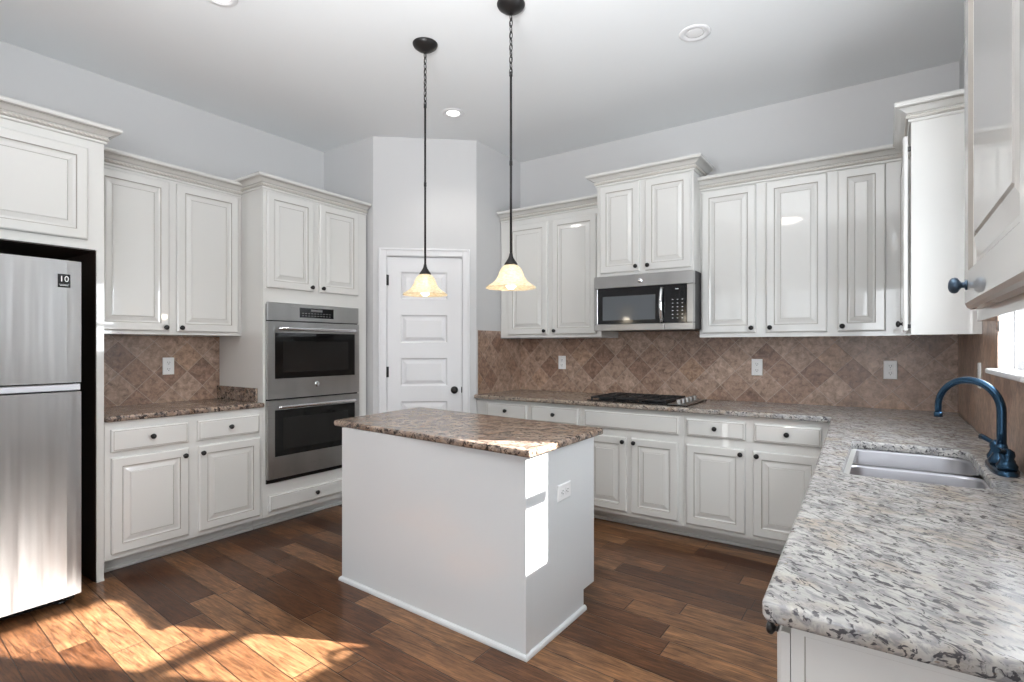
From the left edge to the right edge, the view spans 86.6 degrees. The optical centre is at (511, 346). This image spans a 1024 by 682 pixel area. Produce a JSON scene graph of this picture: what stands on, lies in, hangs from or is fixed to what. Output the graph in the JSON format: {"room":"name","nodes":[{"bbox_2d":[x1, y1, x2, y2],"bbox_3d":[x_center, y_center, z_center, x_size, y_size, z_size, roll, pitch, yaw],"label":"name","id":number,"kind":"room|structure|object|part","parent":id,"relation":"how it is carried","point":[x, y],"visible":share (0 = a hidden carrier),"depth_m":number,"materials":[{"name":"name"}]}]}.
{"room":"kitchen","nodes":[
{"label":"kitchen","id":0,"kind":"room"},
{"bbox_2d":[0,41,323,406],"bbox_3d":[-3.848,-0.225,1.866,0.126,3.050,10.140,0,0,35],"label":"wall","id":1,"kind":"structure","parent":0,"point":[154,126],"depth_m":3.77,"materials":[{"name":"grey paint"}]},
{"bbox_2d":[163,357,173,374],"bbox_3d":[-2.416,0.136,3.823,0.008,0.120,0.074,0,0,35],"label":"electrical outlet","id":2,"kind":"object","parent":1,"relation":"attached to","point":[168,363],"visible":1,"depth_m":3.82,"materials":[{"name":"white plastic"}]},
{"bbox_2d":[104,146,242,335],"bbox_3d":[-2.330,-0.630,3.632,0.377,1.104,0.931,0,0,35],"label":"upper cabinet","id":3,"kind":"object","parent":1,"relation":"attached to","point":[172,233],"visible":0.92,"depth_m":3.53,"materials":[{"name":"white paint"}]},
{"bbox_3d":[-2.350,-0.586,3.372,0.020,0.972,0.409,0,0,35],"label":"door","id":4,"kind":"part","parent":3,"relation":"part of","materials":[{"name":"white paint"}]},
{"bbox_3d":[-2.203,-1.133,3.544,0.068,0.098,0.931,0,0,35],"label":"crown molding","id":5,"kind":"part","parent":3,"relation":"part of","materials":[{"name":"white paint"}]},
{"bbox_3d":[-2.219,-1.113,3.555,0.019,0.026,0.931,0,0,35],"label":"rope molding","id":6,"kind":"part","parent":3,"relation":"part of","materials":[{"name":"grey paint"}]},
{"bbox_3d":[-2.091,-0.586,3.747,0.020,0.972,0.413,0,0,35],"label":"door","id":7,"kind":"part","parent":3,"relation":"part of","materials":[{"name":"white paint"}]},
{"bbox_2d":[324,138,367,414],"bbox_3d":[-1.426,-0.225,4.753,0.593,3.050,0.077,0,0,35],"label":"wall","id":8,"kind":"structure","parent":0,"point":[345,167],"depth_m":4.67,"materials":[{"name":"grey paint"}]},
{"bbox_2d":[0,504,780,681],"bbox_3d":[-1.935,1.360,0.546,4.935,0.120,10.300,0,0,35],"label":"floor","id":9,"kind":"structure","parent":0,"point":[270,603],"depth_m":2.54,"materials":[{"name":"brown wood"}]},
{"bbox_2d":[0,253,80,620],"bbox_3d":[-2.730,0.435,2.620,0.750,1.730,0.848,0,0,35],"label":"refrigerator","id":10,"kind":"object","parent":9,"relation":"on","point":[40,298],"visible":1,"depth_m":2.62,"materials":[{"name":"grey metal"}]},
{"bbox_3d":[-2.449,-0.125,2.426,0.068,0.610,0.848,0,0,35],"label":"freezer door","id":11,"kind":"part","parent":10,"relation":"part of","materials":[{"name":"metal"}]},
{"bbox_3d":[-2.449,0.737,2.426,0.068,1.022,0.848,0,0,35],"label":"door","id":12,"kind":"part","parent":10,"relation":"part of","materials":[{"name":"metal"}]},
{"bbox_2d":[0,95,122,582],"bbox_3d":[-2.789,0.043,2.724,0.652,2.515,1.216,0,0,35],"label":"tall cabinet","id":13,"kind":"object","parent":9,"relation":"on","point":[52,161],"visible":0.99,"depth_m":2.92,"materials":[{"name":"white paint"}]},
{"bbox_3d":[-2.447,-0.829,2.747,0.020,0.498,0.501,0,0,35],"label":"door","id":14,"kind":"part","parent":13,"relation":"part of","materials":[{"name":"white paint"}]},
{"bbox_3d":[-2.692,-1.151,2.631,0.299,0.018,1.173,0,0,35],"label":"rope molding","id":15,"kind":"part","parent":13,"relation":"part of","materials":[{"name":"grey paint"}]},
{"bbox_3d":[-2.662,-1.170,2.637,0.343,0.090,1.216,0,0,35],"label":"crown molding","id":16,"kind":"part","parent":13,"relation":"part of","materials":[{"name":"white paint"}]},
{"bbox_2d":[104,407,262,572],"bbox_3d":[-2.224,0.861,3.559,0.633,0.878,0.931,0,0,35],"label":"base cabinet","id":17,"kind":"object","parent":9,"relation":"on","point":[172,484],"visible":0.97,"depth_m":3.33,"materials":[{"name":"white paint"}]},
{"bbox_3d":[-2.128,0.530,3.209,0.020,0.128,0.409,0,0,35],"label":"drawer","id":18,"kind":"part","parent":17,"relation":"part of","materials":[{"name":"white paint"}]},
{"bbox_3d":[-2.127,0.897,3.211,0.020,0.540,0.410,0,0,35],"label":"door","id":19,"kind":"part","parent":17,"relation":"part of","materials":[{"name":"white paint"}]},
{"bbox_3d":[-2.103,1.289,3.475,0.015,0.022,0.931,0,0,35],"label":"shoe molding","id":20,"kind":"part","parent":17,"relation":"part of","materials":[{"name":"white paint"}]},
{"bbox_2d":[104,385,264,421],"bbox_3d":[-2.231,0.356,3.568,0.601,0.129,0.934,0,0,35],"label":"countertop","id":21,"kind":"structure","parent":17,"relation":"on","point":[229,398],"depth_m":3.56,"materials":[{"name":"brown stone"}]},
{"bbox_3d":[-1.865,0.530,3.591,0.020,0.128,0.411,0,0,35],"label":"drawer","id":22,"kind":"part","parent":17,"relation":"part of","materials":[{"name":"white paint"}]},
{"bbox_3d":[-1.861,0.897,3.596,0.020,0.540,0.409,0,0,35],"label":"door","id":23,"kind":"part","parent":17,"relation":"part of","materials":[{"name":"white paint"}]},
{"bbox_2d":[219,171,370,528],"bbox_3d":[-1.711,0.051,4.286,0.652,2.498,0.981,0,0,35],"label":"oven tower","id":24,"kind":"object","parent":9,"relation":"on","point":[301,243],"visible":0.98,"depth_m":3.99,"materials":[{"name":"white paint"}]},
{"bbox_3d":[-1.610,-0.754,3.960,0.020,0.676,0.376,0,0,35],"label":"door","id":25,"kind":"part","parent":24,"relation":"part of","materials":[{"name":"white paint"}]},
{"bbox_3d":[-1.578,1.289,4.235,0.015,0.022,0.913,0,0,35],"label":"shoe molding","id":26,"kind":"part","parent":24,"relation":"part of","materials":[{"name":"white paint"}]},
{"bbox_3d":[-1.584,-1.148,4.198,0.343,0.100,0.981,0,0,35],"label":"crown molding","id":27,"kind":"part","parent":24,"relation":"part of","materials":[{"name":"white paint"}]},
{"bbox_3d":[-1.590,-1.129,4.229,0.299,0.028,0.937,0,0,35],"label":"rope molding","id":28,"kind":"part","parent":24,"relation":"part of","materials":[{"name":"grey paint"}]},
{"bbox_3d":[-1.491,1.106,4.132,0.020,0.112,0.763,0,0,35],"label":"drawer","id":29,"kind":"part","parent":24,"relation":"part of","materials":[{"name":"white paint"}]},
{"bbox_2d":[266,302,358,483],"bbox_3d":[-1.689,0.325,4.265,0.615,1.278,0.795,0,0,35],"label":"double oven","id":30,"kind":"object","parent":24,"relation":"in","point":[312,351],"visible":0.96,"depth_m":4.06,"materials":[{"name":"grey metal"}]},
{"bbox_3d":[-1.489,-0.251,4.126,0.020,0.127,0.795,0,0,35],"label":"control panel","id":31,"kind":"part","parent":30,"relation":"part of","materials":[{"name":"metal"}]},
{"bbox_3d":[-1.368,-0.754,4.311,0.020,0.676,0.373,0,0,35],"label":"door","id":32,"kind":"part","parent":24,"relation":"part of","materials":[{"name":"white paint"}]},
{"bbox_2d":[334,407,602,661],"bbox_3d":[-0.287,0.860,2.996,1.559,0.880,0.803,0,0,39],"label":"kitchen island","id":33,"kind":"object","parent":9,"relation":"on","point":[454,520],"visible":1,"depth_m":2.55,"materials":[{"name":"white paint"}]},
{"bbox_3d":[-0.305,1.288,2.906,1.363,0.022,0.688,0,0,35],"label":"shoe molding","id":34,"kind":"part","parent":33,"relation":"part of","materials":[{"name":"white paint"}]},
{"bbox_2d":[334,407,602,457],"bbox_3d":[-0.287,0.435,2.996,1.575,0.030,0.771,0,0,40],"label":"island countertop","id":35,"kind":"structure","parent":33,"relation":"on","point":[526,438],"depth_m":2.76,"materials":[{"name":"brown stone"}]},
{"bbox_3d":[0.055,0.876,2.271,0.027,0.848,0.028,0,0,35],"label":"corner trim","id":36,"kind":"part","parent":33,"relation":"part of","materials":[{"name":"white paint"}]},
{"bbox_2d":[557,481,570,501],"bbox_3d":[0.244,0.670,2.519,0.008,0.074,0.120,0,0,35],"label":"electrical outlet","id":37,"kind":"object","parent":33,"relation":"attached to","point":[563,490],"visible":1,"depth_m":2.51,"materials":[{"name":"white plastic"}]},
{"bbox_2d":[477,398,580,425],"bbox_3d":[0.286,0.867,4.586,0.986,0.865,0.712,0,0,35],"label":"base cabinet","id":38,"kind":"object","parent":9,"relation":"on","point":[547,412],"visible":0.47,"depth_m":4.28,"materials":[{"name":"white paint"}]},
{"bbox_3d":[-0.046,0.525,4.429,0.392,0.126,0.020,0,0,35],"label":"drawer","id":39,"kind":"part","parent":38,"relation":"part of","materials":[{"name":"white paint"}]},
{"bbox_3d":[0.323,0.525,4.175,0.415,0.126,0.020,0,0,35],"label":"drawer","id":40,"kind":"part","parent":38,"relation":"part of","materials":[{"name":"white paint"}]},
{"bbox_2d":[581,406,688,535],"bbox_3d":[1.004,0.867,4.091,0.757,0.865,0.712,0,0,35],"label":"base cabinet","id":41,"kind":"object","parent":9,"relation":"on","point":[638,454],"visible":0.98,"depth_m":3.79,"materials":[{"name":"white paint"}]},
{"bbox_3d":[0.674,0.903,3.933,0.328,0.527,0.020,0,0,35],"label":"door","id":42,"kind":"part","parent":41,"relation":"part of","materials":[{"name":"white paint"}]},
{"bbox_3d":[0.900,1.289,3.940,0.757,0.022,0.015,0,0,35],"label":"shoe molding","id":43,"kind":"part","parent":41,"relation":"part of","materials":[{"name":"white paint"}]},
{"bbox_3d":[0.974,0.903,3.725,0.328,0.527,0.020,0,0,35],"label":"door","id":44,"kind":"part","parent":41,"relation":"part of","materials":[{"name":"white paint"}]},
{"bbox_2d":[683,413,829,553],"bbox_3d":[1.724,0.867,3.594,0.990,0.865,0.712,0,0,35],"label":"base cabinet","id":45,"kind":"object","parent":9,"relation":"on","point":[746,480],"visible":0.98,"depth_m":3.40,"materials":[{"name":"white paint"}]},
{"bbox_3d":[1.305,0.906,3.497,0.364,0.527,0.020,0,0,35],"label":"door","id":46,"kind":"part","parent":45,"relation":"part of","materials":[{"name":"white paint"}]},
{"bbox_3d":[1.307,0.531,3.496,0.364,0.114,0.020,0,0,35],"label":"drawer","id":47,"kind":"part","parent":45,"relation":"part of","materials":[{"name":"white paint"}]},
{"bbox_3d":[1.620,1.289,3.444,0.990,0.022,0.015,0,0,35],"label":"shoe molding","id":48,"kind":"part","parent":45,"relation":"part of","materials":[{"name":"white paint"}]},
{"bbox_3d":[1.646,0.906,3.262,0.372,0.527,0.020,0,0,35],"label":"door","id":49,"kind":"part","parent":45,"relation":"part of","materials":[{"name":"white paint"}]},
{"bbox_3d":[1.649,0.531,3.259,0.364,0.114,0.020,0,0,35],"label":"drawer","id":50,"kind":"part","parent":45,"relation":"part of","materials":[{"name":"white paint"}]},
{"bbox_2d":[766,621,994,681],"bbox_3d":[0.890,0.867,1.124,0.527,0.865,0.939,0,0,35],"label":"base cabinet","id":51,"kind":"object","parent":9,"relation":"on","point":[802,656],"visible":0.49,"depth_m":0.83,"materials":[{"name":"white paint"}]},
{"bbox_3d":[0.440,0.474,0.916,0.020,0.022,0.022,0,0,35],"label":"knob","id":52,"kind":"part","parent":51,"relation":"part of","materials":[{"name":"brown metal"}]},
{"bbox_3d":[0.568,0.815,1.066,0.020,0.705,0.450,0,0,35],"label":"door","id":53,"kind":"part","parent":51,"relation":"part of","materials":[{"name":"white paint"}]},
{"bbox_2d":[844,449,982,479],"bbox_3d":[1.433,0.867,1.915,0.533,0.865,0.979,0,0,35],"label":"base cabinet","id":54,"kind":"object","parent":9,"relation":"on","point":[852,458],"visible":0.02,"depth_m":2.10,"materials":[{"name":"white paint"}]},
{"bbox_3d":[2.113,0.867,2.900,0.533,0.865,1.412,0,0,35],"label":"base cabinet","id":55,"kind":"object","parent":9,"relation":"on","visible":0},
{"bbox_2d":[474,389,1023,681],"bbox_3d":[0.453,0.418,2.862,3.221,0.032,3.361,0,0,35],"label":"countertop","id":56,"kind":"structure","parent":55,"relation":"on","point":[933,574],"depth_m":1.08,"materials":[{"name":"stone"}]},
{"bbox_2d":[587,392,706,406],"bbox_3d":[1.001,0.380,4.042,0.747,0.044,0.490,0,0,35],"label":"cooktop","id":57,"kind":"object","parent":56,"relation":"in","point":[655,399],"visible":1,"depth_m":3.96,"materials":[{"name":"black"}]},
{"bbox_3d":[1.140,0.373,3.709,0.049,0.032,0.049,0,0,35],"label":"control knob","id":58,"kind":"part","parent":57,"relation":"part of","materials":[{"name":"metal"}]},
{"bbox_2d":[852,449,989,488],"bbox_3d":[1.405,0.530,1.919,0.408,0.190,0.749,0,0,35],"label":"sink","id":59,"kind":"object","parent":56,"relation":"in","point":[941,470],"visible":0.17,"depth_m":2.04,"materials":[{"name":"silver metal"}]},
{"bbox_3d":[1.512,0.530,2.075,0.408,0.190,0.371,0,0,35],"label":"bowl","id":60,"kind":"part","parent":59,"relation":"part of","materials":[{"name":"silver metal"}]},
{"bbox_3d":[1.297,0.530,1.764,0.408,0.190,0.371,0,0,35],"label":"bowl","id":61,"kind":"part","parent":59,"relation":"part of","materials":[{"name":"silver metal"}]},
{"bbox_2d":[934,377,1019,477],"bbox_3d":[1.592,0.253,1.808,0.177,0.298,0.321,0,0,9],"label":"faucet","id":62,"kind":"object","parent":56,"relation":"on","point":[1001,461],"visible":1,"depth_m":1.77,"materials":[{"name":"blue metal"}]},
{"bbox_3d":[1.665,0.346,1.879,0.054,0.075,0.094,0,0,19],"label":"handle","id":63,"kind":"part","parent":62,"relation":"part of","materials":[{"name":"blue metal"}]},
{"bbox_3d":[1.532,0.346,1.686,0.094,0.075,0.054,0,0,-40],"label":"handle","id":64,"kind":"part","parent":62,"relation":"part of","materials":[{"name":"blue metal"}]},
{"bbox_2d":[368,136,479,414],"bbox_3d":[-0.740,-0.225,4.614,0.936,3.050,0.098,0,0,-6],"label":"wall","id":65,"kind":"structure","parent":0,"point":[395,164],"depth_m":4.56,"materials":[{"name":"grey paint"}]},
{"bbox_2d":[378,248,469,412],"bbox_3d":[-0.734,0.239,4.575,0.757,2.122,0.138,0,0,-6],"label":"door","id":66,"kind":"structure","parent":65,"relation":"in","point":[424,342],"depth_m":4.57,"materials":[{"name":"white paint"}]},
{"bbox_3d":[-0.484,0.366,4.567,0.062,0.062,0.066,0,0,-6],"label":"knob","id":67,"kind":"part","parent":66,"relation":"part of","materials":[{"name":"brown metal"}]},
{"bbox_2d":[0,0,963,162],"bbox_3d":[-1.935,-1.810,0.546,4.935,0.120,10.300,0,0,35],"label":"ceiling","id":68,"kind":"structure","parent":0,"point":[321,75],"depth_m":3.25,"materials":[{"name":"white paint"}]},
{"bbox_2d":[207,0,237,6],"bbox_3d":[-1.460,-1.746,2.708,0.172,0.007,0.172,0,0,35],"label":"recessed light","id":69,"kind":"object","parent":68,"relation":"in","point":[225,3],"visible":1,"depth_m":2.76,"materials":[{"name":"white paint"}]},
{"bbox_2d":[403,37,446,296],"bbox_3d":[-0.502,-1.021,3.141,0.259,1.458,0.259,0,0,35],"label":"pendant light","id":70,"kind":"object","parent":68,"relation":"hanging from","point":[425,285],"visible":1,"depth_m":3.12,"materials":[{"name":"beige glass"}]},
{"bbox_3d":[-0.502,-0.358,3.141,0.259,0.122,0.259,0,0,35],"label":"lamp shade","id":71,"kind":"part","parent":70,"relation":"part of","materials":[{"name":"white glass"}]},
{"bbox_3d":[-0.502,-0.939,3.141,0.017,0.927,0.017,0,0,35],"label":"rod","id":72,"kind":"part","parent":70,"relation":"part of","materials":[{"name":"brown metal"}]},
{"bbox_3d":[-0.502,-1.543,3.141,0.017,0.324,0.017,0,0,-10],"label":"chain","id":73,"kind":"part","parent":70,"relation":"part of","materials":[{"name":"brown metal"}]},
{"bbox_2d":[442,108,464,117],"bbox_3d":[-0.441,-1.746,4.071,0.172,0.007,0.172,0,0,35],"label":"recessed light","id":74,"kind":"object","parent":68,"relation":"in","point":[450,112],"visible":1,"depth_m":4.06,"materials":[{"name":"white paint"}]},
{"bbox_2d":[486,0,535,290],"bbox_3d":[-0.005,-1.021,2.774,0.259,1.458,0.259,0,0,35],"label":"pendant light","id":75,"kind":"object","parent":68,"relation":"hanging from","point":[510,277],"visible":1,"depth_m":2.76,"materials":[{"name":"beige glass"}]},
{"bbox_3d":[-0.005,-0.939,2.774,0.017,0.927,0.017,0,0,35],"label":"rod","id":76,"kind":"part","parent":75,"relation":"part of","materials":[{"name":"brown metal"}]},
{"bbox_3d":[-0.005,-0.358,2.774,0.259,0.122,0.259,0,0,35],"label":"lamp shade","id":77,"kind":"part","parent":75,"relation":"part of","materials":[{"name":"white glass"}]},
{"bbox_3d":[-0.005,-1.543,2.774,0.017,0.324,0.017,0,0,-10],"label":"chain","id":78,"kind":"part","parent":75,"relation":"part of","materials":[{"name":"brown metal"}]},
{"bbox_2d":[679,24,710,41],"bbox_3d":[1.021,-1.746,3.032,0.172,0.007,0.172,0,0,35],"label":"recessed light","id":79,"kind":"object","parent":68,"relation":"in","point":[697,32],"visible":1,"depth_m":3.02,"materials":[{"name":"white"}]},
{"bbox_2d":[478,143,520,393],"bbox_3d":[-0.136,-0.225,4.921,0.086,3.050,0.655,0,0,35],"label":"wall","id":80,"kind":"structure","parent":0,"point":[494,165],"depth_m":4.82,"materials":[{"name":"grey paint"}]},
{"bbox_2d":[520,61,958,413],"bbox_3d":[0.942,-0.225,4.644,4.615,3.050,0.126,0,0,35],"label":"wall","id":81,"kind":"structure","parent":0,"point":[830,371],"depth_m":3.98,"materials":[{"name":"tile"}]},
{"bbox_2d":[497,194,617,337],"bbox_3d":[0.379,-0.642,4.720,0.986,1.128,0.386,0,0,35],"label":"upper cabinet","id":82,"kind":"object","parent":81,"relation":"attached to","point":[554,244],"visible":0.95,"depth_m":4.56,"materials":[{"name":"white paint"}]},
{"bbox_3d":[0.135,-0.587,4.723,0.407,0.963,0.020,0,0,35],"label":"door","id":83,"kind":"part","parent":82,"relation":"part of","materials":[{"name":"white paint"}]},
{"bbox_3d":[0.288,-1.159,4.589,0.986,0.094,0.068,0,0,35],"label":"crown molding","id":84,"kind":"part","parent":82,"relation":"part of","materials":[{"name":"white paint"}]},
{"bbox_3d":[0.299,-1.139,4.605,0.986,0.022,0.019,0,0,35],"label":"rope molding","id":85,"kind":"part","parent":82,"relation":"part of","materials":[{"name":"grey paint"}]},
{"bbox_3d":[0.508,-0.587,4.466,0.407,0.963,0.020,0,0,35],"label":"door","id":86,"kind":"part","parent":82,"relation":"part of","materials":[{"name":"white paint"}]},
{"bbox_2d":[558,356,565,368],"bbox_3d":[0.450,0.142,4.901,0.074,0.120,0.008,0,0,35],"label":"electrical outlet","id":87,"kind":"object","parent":81,"relation":"attached to","point":[561,359],"visible":1,"depth_m":4.90,"materials":[{"name":"white plastic"}]},
{"bbox_2d":[585,153,714,276],"bbox_3d":[1.074,-0.923,4.143,0.869,0.781,0.546,0,0,35],"label":"upper cabinet","id":88,"kind":"object","parent":81,"relation":"attached to","point":[648,214],"visible":0.99,"depth_m":3.92,"materials":[{"name":"white paint"}]},
{"bbox_3d":[0.804,-0.885,4.067,0.316,0.660,0.020,0,0,35],"label":"door","id":89,"kind":"part","parent":88,"relation":"part of","materials":[{"name":"white paint"}]},
{"bbox_2d":[594,270,700,331],"bbox_3d":[1.070,-0.324,4.137,0.754,0.412,0.558,0,0,35],"label":"microwave","id":90,"kind":"object","parent":88,"relation":"attached to","point":[660,301],"visible":0.99,"depth_m":3.91,"materials":[{"name":"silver metal"}]},
{"bbox_3d":[0.861,-0.144,4.017,0.546,0.052,0.040,0,0,35],"label":"door","id":91,"kind":"part","parent":90,"relation":"part of","materials":[{"name":"metal"}]},
{"bbox_3d":[0.875,-0.303,4.008,0.514,0.266,0.037,0,0,35],"label":"door glass","id":92,"kind":"part","parent":90,"relation":"part of","materials":[{"name":"black glass"}]},
{"bbox_3d":[1.053,-0.295,3.841,0.025,0.258,0.050,0,0,35],"label":"handle","id":93,"kind":"part","parent":90,"relation":"part of","materials":[{"name":"silver metal"}]},
{"bbox_3d":[1.153,-0.303,3.815,0.158,0.266,0.038,0,0,35],"label":"control panel","id":94,"kind":"part","parent":90,"relation":"part of","materials":[{"name":"black plastic"}]},
{"bbox_3d":[1.172,-0.277,3.802,0.205,0.318,0.040,0,0,35],"label":"panel","id":95,"kind":"part","parent":90,"relation":"part of","materials":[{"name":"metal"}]},
{"bbox_3d":[1.019,-1.268,4.064,0.869,0.092,0.353,0,0,35],"label":"crown molding","id":96,"kind":"part","parent":88,"relation":"part of","materials":[{"name":"white paint"}]},
{"bbox_3d":[1.032,-1.248,4.082,0.781,0.020,0.309,0,0,35],"label":"rope molding","id":97,"kind":"part","parent":88,"relation":"part of","materials":[{"name":"grey paint"}]},
{"bbox_3d":[1.105,-0.885,3.860,0.330,0.660,0.020,0,0,35],"label":"door","id":98,"kind":"part","parent":88,"relation":"part of","materials":[{"name":"white paint"}]},
{"bbox_2d":[752,359,762,375],"bbox_3d":[1.792,0.150,3.975,0.074,0.120,0.008,0,0,35],"label":"electrical outlet","id":99,"kind":"object","parent":81,"relation":"attached to","point":[757,364],"visible":1,"depth_m":3.97,"materials":[{"name":"white plastic"}]},
{"bbox_2d":[698,144,906,337],"bbox_3d":[2.021,-0.633,3.587,1.464,1.134,0.386,0,0,35],"label":"upper cabinet","id":100,"kind":"object","parent":81,"relation":"attached to","point":[809,247],"visible":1,"depth_m":3.51,"materials":[{"name":"white paint"}]},
{"bbox_3d":[1.503,-0.599,3.780,0.359,1.007,0.020,0,0,35],"label":"door","id":101,"kind":"part","parent":100,"relation":"part of","materials":[{"name":"white paint"}]},
{"bbox_3d":[1.849,-0.599,3.541,0.356,1.007,0.020,0,0,35],"label":"door","id":102,"kind":"part","parent":100,"relation":"part of","materials":[{"name":"white paint"}]},
{"bbox_3d":[1.824,-1.153,3.529,1.198,0.093,0.068,0,0,35],"label":"crown molding","id":103,"kind":"part","parent":100,"relation":"part of","materials":[{"name":"white paint"}]},
{"bbox_3d":[1.829,-1.134,3.550,1.184,0.021,0.019,0,0,35],"label":"rope molding","id":104,"kind":"part","parent":100,"relation":"part of","materials":[{"name":"grey paint"}]},
{"bbox_3d":[2.144,-0.599,3.337,0.249,1.007,0.020,0,0,35],"label":"door","id":105,"kind":"part","parent":100,"relation":"part of","materials":[{"name":"white paint"}]},
{"bbox_2d":[883,360,896,378],"bbox_3d":[2.451,0.150,3.520,0.074,0.120,0.008,0,0,35],"label":"electrical outlet","id":106,"kind":"object","parent":81,"relation":"attached to","point":[889,367],"visible":1,"depth_m":3.52,"materials":[{"name":"white plastic"}]},
{"bbox_2d":[887,364,893,368],"bbox_3d":[2.450,0.127,3.518,0.034,0.030,0.002,0,0,35],"label":"receptacle","id":107,"kind":"object","parent":106,"relation":"attached to","point":[889,366],"depth_m":3.52,"materials":[{"name":"grey plastic"}]},
{"bbox_2d":[887,371,893,375],"bbox_3d":[2.450,0.173,3.518,0.034,0.030,0.002,0,0,35],"label":"receptacle","id":108,"kind":"object","parent":106,"relation":"attached to","point":[889,373],"depth_m":3.52,"materials":[{"name":"grey plastic"}]},
{"bbox_2d":[958,45,1023,474],"bbox_3d":[-0.072,-0.225,-0.813,0.086,3.050,10.020,0,0,35],"label":"wall","id":109,"kind":"structure","parent":0,"point":[976,405],"depth_m":2.29,"materials":[{"name":"stone"}]},
{"bbox_2d":[893,88,981,336],"bbox_3d":[2.197,-0.627,2.838,0.336,1.139,0.783,0,0,35],"label":"upper cabinet","id":110,"kind":"object","parent":109,"relation":"attached to","point":[928,131],"visible":0.94,"depth_m":2.58,"materials":[{"name":"white paint"}]},
{"bbox_3d":[1.913,-0.112,2.687,0.028,0.031,0.031,0,0,35],"label":"knob","id":111,"kind":"part","parent":110,"relation":"part of","materials":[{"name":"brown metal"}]},
{"bbox_3d":[2.091,-0.551,2.902,0.020,0.947,0.608,0,0,35],"label":"door","id":112,"kind":"part","parent":110,"relation":"part of","materials":[{"name":"white paint"}]},
{"bbox_3d":[2.197,-1.141,2.838,0.336,0.113,0.783,0,0,35],"label":"crown molding","id":113,"kind":"part","parent":110,"relation":"part of","materials":[{"name":"white paint"}]},
{"bbox_3d":[2.223,-1.121,2.838,0.292,0.041,0.725,0,0,35],"label":"rope molding","id":114,"kind":"part","parent":110,"relation":"part of","materials":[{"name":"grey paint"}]},
{"bbox_2d":[977,363,980,388],"bbox_3d":[2.189,0.135,2.548,0.008,0.120,0.074,0,0,35],"label":"electrical outlet","id":115,"kind":"object","parent":109,"relation":"attached to","point":[978,364],"visible":0.75,"depth_m":2.52,"materials":[{"name":"white plastic"}]},
{"bbox_2d":[948,0,1023,320],"bbox_3d":[0.316,-0.624,0.098,0.320,1.172,1.760,0,0,35],"label":"upper cabinet","id":116,"kind":"object","parent":109,"relation":"attached to","point":[993,284],"visible":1,"depth_m":0.57,"materials":[{"name":"white paint"}]},
{"bbox_3d":[0.618,-0.085,0.754,0.020,0.022,0.022,0,0,35],"label":"knob","id":117,"kind":"part","parent":116,"relation":"part of","materials":[{"name":"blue metal"}]},
{"bbox_2d":[985,321,1023,382],"bbox_3d":[1.759,-0.336,1.872,0.118,0.886,0.700,0,0,35],"label":"window","id":118,"kind":"structure","parent":109,"relation":"in","point":[1019,325],"depth_m":2.09,"materials":[{"name":"white paint"}]},
{"bbox_3d":[1.745,0.097,1.882,0.084,0.021,0.700,0,0,35],"label":"sill","id":119,"kind":"part","parent":118,"relation":"part of","materials":[{"name":"white paint"}]},
{"bbox_3d":[1.797,-0.347,1.852,0.033,0.863,0.608,0,0,35],"label":"frame","id":120,"kind":"part","parent":118,"relation":"part of","materials":[{"name":"white paint"}]}
]}

